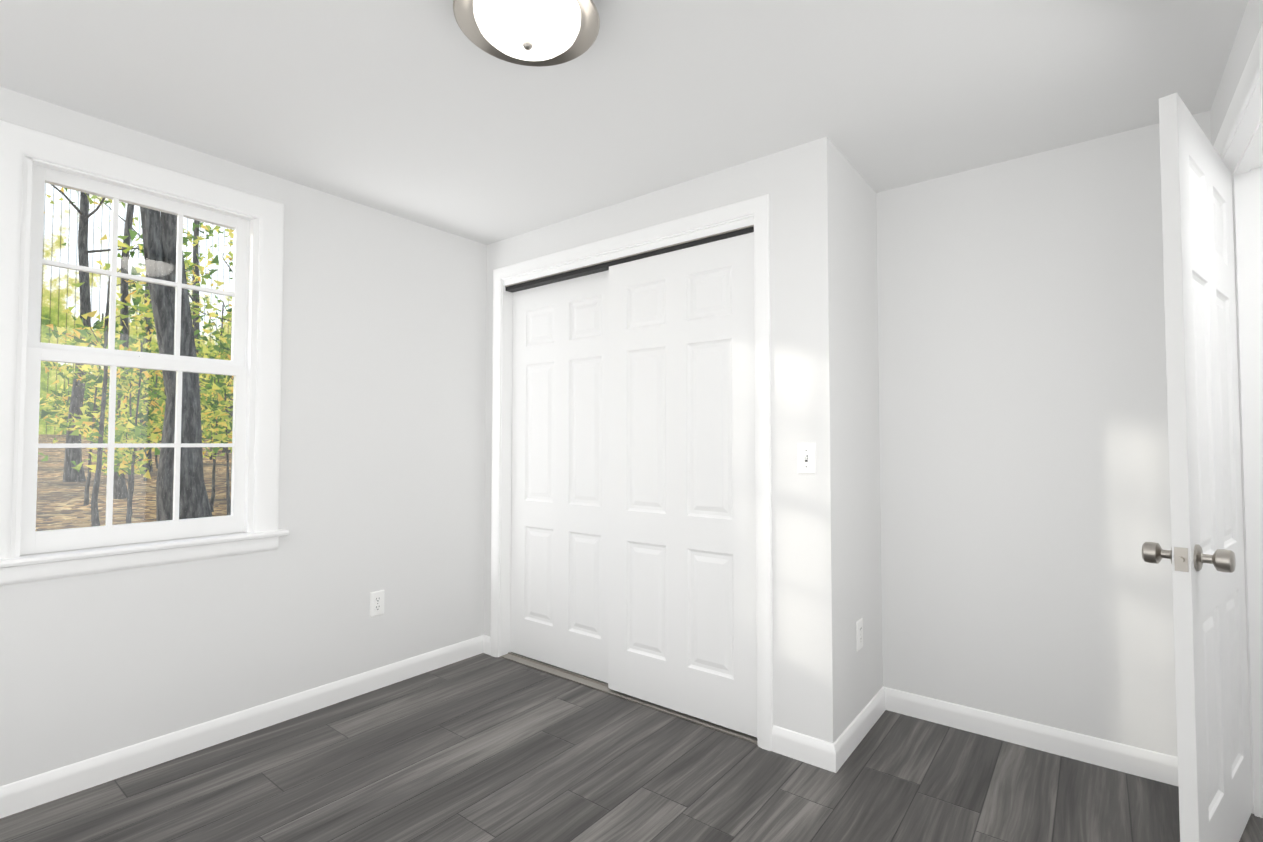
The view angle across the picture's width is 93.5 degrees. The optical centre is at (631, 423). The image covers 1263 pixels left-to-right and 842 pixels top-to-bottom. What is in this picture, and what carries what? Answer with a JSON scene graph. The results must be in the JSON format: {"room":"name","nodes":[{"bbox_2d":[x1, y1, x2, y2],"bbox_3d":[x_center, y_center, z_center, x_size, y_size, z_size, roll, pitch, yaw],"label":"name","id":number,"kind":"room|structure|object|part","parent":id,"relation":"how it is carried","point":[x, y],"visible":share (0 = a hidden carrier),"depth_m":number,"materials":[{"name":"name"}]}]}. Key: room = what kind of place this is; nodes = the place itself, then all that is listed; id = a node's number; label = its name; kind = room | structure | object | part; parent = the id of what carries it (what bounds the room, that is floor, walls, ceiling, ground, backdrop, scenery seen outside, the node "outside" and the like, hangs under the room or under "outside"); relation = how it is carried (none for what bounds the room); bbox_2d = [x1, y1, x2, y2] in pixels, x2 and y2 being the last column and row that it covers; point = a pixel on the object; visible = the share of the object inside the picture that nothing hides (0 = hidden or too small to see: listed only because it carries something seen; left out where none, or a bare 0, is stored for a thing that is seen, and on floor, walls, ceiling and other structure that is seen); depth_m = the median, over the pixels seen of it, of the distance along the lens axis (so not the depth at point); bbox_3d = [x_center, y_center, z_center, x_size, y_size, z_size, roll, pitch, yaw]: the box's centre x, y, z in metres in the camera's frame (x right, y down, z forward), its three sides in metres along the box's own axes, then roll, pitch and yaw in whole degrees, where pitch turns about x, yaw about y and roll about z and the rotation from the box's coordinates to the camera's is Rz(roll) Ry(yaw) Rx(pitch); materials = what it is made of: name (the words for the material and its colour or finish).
{"room":"empty bedroom","nodes":[
{"label":"empty bedroom","id":0,"kind":"room"},
{"bbox_2d":[0,87,486,785],"bbox_3d":[-1.580,0.097,2.495,0.140,2.290,3.820,-1,-2,38],"label":"wall","id":1,"kind":"structure","parent":0,"point":[382,445],"depth_m":2.62,"materials":[{"name":"white paint"}]},
{"bbox_2d":[0,120,288,585],"bbox_3d":[-1.791,-0.216,2.200,0.182,1.463,0.928,-1,-2,38],"label":"window","id":2,"kind":"structure","parent":1,"relation":"in","point":[23,150],"depth_m":2.15,"materials":[{"name":"white paint"}]},
{"bbox_3d":[-1.805,-0.214,2.212,0.065,1.297,0.666,-1,-2,38],"label":"window sashes","id":3,"kind":"part","parent":2,"relation":"part of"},
{"bbox_3d":[-1.805,-0.227,2.212,0.035,1.180,0.568,-1,-2,38],"label":"glass","id":4,"kind":"part","parent":2,"relation":"part of","materials":[{"name":"clear glass"}]},
{"bbox_2d":[0,635,489,818],"bbox_3d":[-1.697,1.186,2.171,0.030,0.093,2.880,-1,-2,38],"label":"baseboard","id":5,"kind":"structure","parent":1,"relation":"attached to","point":[35,791],"depth_m":2.28,"materials":[{"name":"white paint"}]},
{"bbox_2d":[370,590,383,616],"bbox_3d":[-1.209,0.853,2.829,0.006,0.115,0.070,-1,-2,38],"label":"outlet","id":6,"kind":"object","parent":1,"relation":"attached to","point":[379,596],"visible":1,"depth_m":2.82,"materials":[{"name":"white plastic"}]},
{"bbox_2d":[0,0,1247,244],"bbox_3d":[0.113,-1.149,1.216,4.430,0.120,3.820,-1,-2,38],"label":"ceiling","id":7,"kind":"structure","parent":0,"point":[426,112],"depth_m":1.88,"materials":[{"name":"white paint"}]},
{"bbox_2d":[453,0,599,66],"bbox_3d":[-0.262,-1.013,1.504,0.364,0.135,0.364,-1,-2,38],"label":"flush-mount light","id":8,"kind":"object","parent":7,"relation":"attached to","point":[538,33],"visible":1,"depth_m":1.49,"materials":[{"name":"white glass"}]},
{"bbox_3d":[-0.262,-1.001,1.504,0.268,0.078,0.268,-1,-2,38],"label":"glass","id":9,"kind":"part","parent":8,"relation":"part of","materials":[{"name":"white glass"}]},
{"bbox_2d":[0,653,1262,841],"bbox_3d":[0.113,1.260,1.139,4.430,0.120,3.820,-1,-2,38],"label":"floor","id":10,"kind":"structure","parent":0,"point":[482,747],"depth_m":2.02,"materials":[{"name":"grey wood"}]},
{"bbox_2d":[484,136,843,742],"bbox_3d":[-0.018,0.607,2.780,1.955,3.290,0.115,-1,-2,38],"label":"wall","id":11,"kind":"structure","parent":0,"point":[798,184],"depth_m":2.23,"materials":[{"name":"white paint"}]},
{"bbox_2d":[510,270,608,682],"bbox_3d":[-0.354,0.250,3.092,0.772,2.000,0.035,-1,-2,38],"label":"closet door","id":12,"kind":"structure","parent":11,"relation":"in","point":[560,474],"depth_m":3.08,"materials":[{"name":"white paint"}]},
{"bbox_2d":[500,225,756,743],"bbox_3d":[-0.081,0.235,2.837,1.520,2.036,0.103,-1,-2,38],"label":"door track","id":13,"kind":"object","parent":11,"relation":"attached to","point":[599,685],"depth_m":2.80,"materials":[{"name":"silver metal"}]},
{"bbox_2d":[504,217,753,285],"bbox_3d":[-0.104,-0.797,2.840,1.520,0.030,0.008,-1,-2,38],"label":"trim","id":14,"kind":"structure","parent":11,"relation":"attached to","point":[687,237],"depth_m":2.73,"materials":[{"name":"white paint"}]},
{"bbox_2d":[505,227,753,292],"bbox_3d":[-0.076,-0.783,2.876,1.520,0.056,0.085,-1,-2,38],"label":"trim","id":15,"kind":"structure","parent":11,"relation":"attached to","point":[564,276],"depth_m":2.87,"materials":[{"name":"grey metal"}]},
{"bbox_2d":[490,194,772,750],"bbox_3d":[-0.085,0.187,2.834,1.654,2.132,0.134,-1,-2,38],"label":"trim","id":16,"kind":"structure","parent":11,"relation":"attached to","point":[757,208],"depth_m":2.57,"materials":[{"name":"white paint"}]},
{"bbox_2d":[608,232,756,736],"bbox_3d":[0.205,0.235,2.599,0.772,2.000,0.035,-1,-2,38],"label":"closet door","id":17,"kind":"structure","parent":11,"relation":"in","point":[682,634],"depth_m":2.56,"materials":[{"name":"white paint"}]},
{"bbox_2d":[797,443,815,473],"bbox_3d":[0.648,0.128,2.201,0.070,0.115,0.005,-1,-2,38],"label":"light switch","id":18,"kind":"object","parent":11,"relation":"attached to","point":[810,452],"visible":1,"depth_m":2.20,"materials":[{"name":"white plastic"}]},
{"bbox_2d":[837,149,882,730],"bbox_3d":[0.902,0.097,2.480,0.115,2.290,0.515,-1,-2,38],"label":"wall","id":19,"kind":"structure","parent":0,"point":[860,457],"depth_m":2.42,"materials":[{"name":"white paint"}]},
{"bbox_2d":[824,687,887,772],"bbox_3d":[0.904,1.191,2.342,0.014,0.093,0.614,-1,-2,38],"label":"baseboard","id":20,"kind":"structure","parent":19,"relation":"attached to","point":[836,753],"depth_m":2.27,"materials":[{"name":"white paint"}]},
{"bbox_2d":[856,618,862,650],"bbox_3d":[0.911,0.839,2.369,0.006,0.115,0.070,-1,-2,38],"label":"outlet","id":21,"kind":"object","parent":19,"relation":"attached to","point":[859,623],"visible":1,"depth_m":2.36,"materials":[{"name":"white plastic"}]},
{"bbox_2d":[876,111,1210,756],"bbox_3d":[1.298,0.100,2.586,4.290,2.290,0.140,-1,-2,38],"label":"wall","id":22,"kind":"structure","parent":0,"point":[1024,471],"depth_m":2.30,"materials":[{"name":"white paint"}]},
{"bbox_2d":[888,688,1178,786],"bbox_3d":[1.529,1.189,2.273,1.087,0.093,0.014,-1,-2,38],"label":"baseboard","id":23,"kind":"structure","parent":22,"relation":"attached to","point":[1148,764],"depth_m":2.25,"materials":[{"name":"white paint"}]},
{"bbox_2d":[1210,0,1262,145],"bbox_3d":[0.921,0.535,0.533,0.115,3.290,3.540,-1,-2,38],"label":"wall","id":24,"kind":"structure","parent":0,"point":[1251,23],"depth_m":1.65,"materials":[{"name":"white paint"}]},
{"bbox_2d":[1142,93,1251,841],"bbox_3d":[1.637,0.193,1.681,0.735,2.022,0.169,1,-2,-37],"label":"entry door","id":25,"kind":"structure","parent":24,"relation":"in","point":[1213,725],"depth_m":1.56,"materials":[{"name":"white paint"}]},
{"bbox_2d":[1176,557,1184,562],"bbox_3d":[1.337,0.331,1.448,0.016,0.014,0.014,1,-2,-37],"label":"latch bolt","id":26,"kind":"object","parent":25,"relation":"attached to","point":[1180,559],"visible":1,"depth_m":1.44,"materials":[{"name":"silver metal"}]},
{"bbox_2d":[1174,547,1188,571],"bbox_3d":[1.344,0.331,1.454,0.002,0.058,0.025,1,-2,-37],"label":"door latch plate","id":27,"kind":"object","parent":25,"relation":"attached to","point":[1183,553],"visible":1,"depth_m":1.45,"materials":[{"name":"silver metal"}]},
{"bbox_3d":[1.393,0.332,1.490,0.066,0.066,0.169,1,-2,-37],"label":"knob","id":28,"kind":"part","parent":25,"relation":"part of","materials":[{"name":"silver metal"}]},
{"bbox_2d":[1213,24,1262,817],"bbox_3d":[1.738,0.160,1.594,0.152,2.107,0.875,-1,-2,38],"label":"door frame","id":29,"kind":"structure","parent":24,"relation":"attached to","point":[1238,145],"depth_m":1.88,"materials":[{"name":"white paint"}]},
{"label":"outside","id":30,"kind":"structure","parent":0,"visible":0},
{"bbox_2d":[36,434,231,530],"bbox_3d":[-25.842,0.129,19.914,115.000,4.441,140.000,-1,-2,38],"label":"ground","id":31,"kind":"structure","parent":30,"point":[66,514],"depth_m":11.98,"materials":[{"name":"brown soil"}]},
{"bbox_2d":[38,184,233,526],"bbox_3d":[-14.133,-8.889,14.777,31.758,22.035,20.507,-1,-2,38],"label":"tree","id":32,"kind":"object","parent":31,"relation":"on","point":[166,410],"depth_m":9.15,"materials":[{"name":"green plant"}]},
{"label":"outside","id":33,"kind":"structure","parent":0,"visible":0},
{"bbox_2d":[39,183,233,435],"bbox_3d":[-32.192,-18.250,34.326,0.001,43.000,114.000,-1,-2,38],"label":"sky","id":34,"kind":"structure","parent":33,"point":[103,244],"depth_m":34.79,"materials":[{"name":"white"}]}
]}

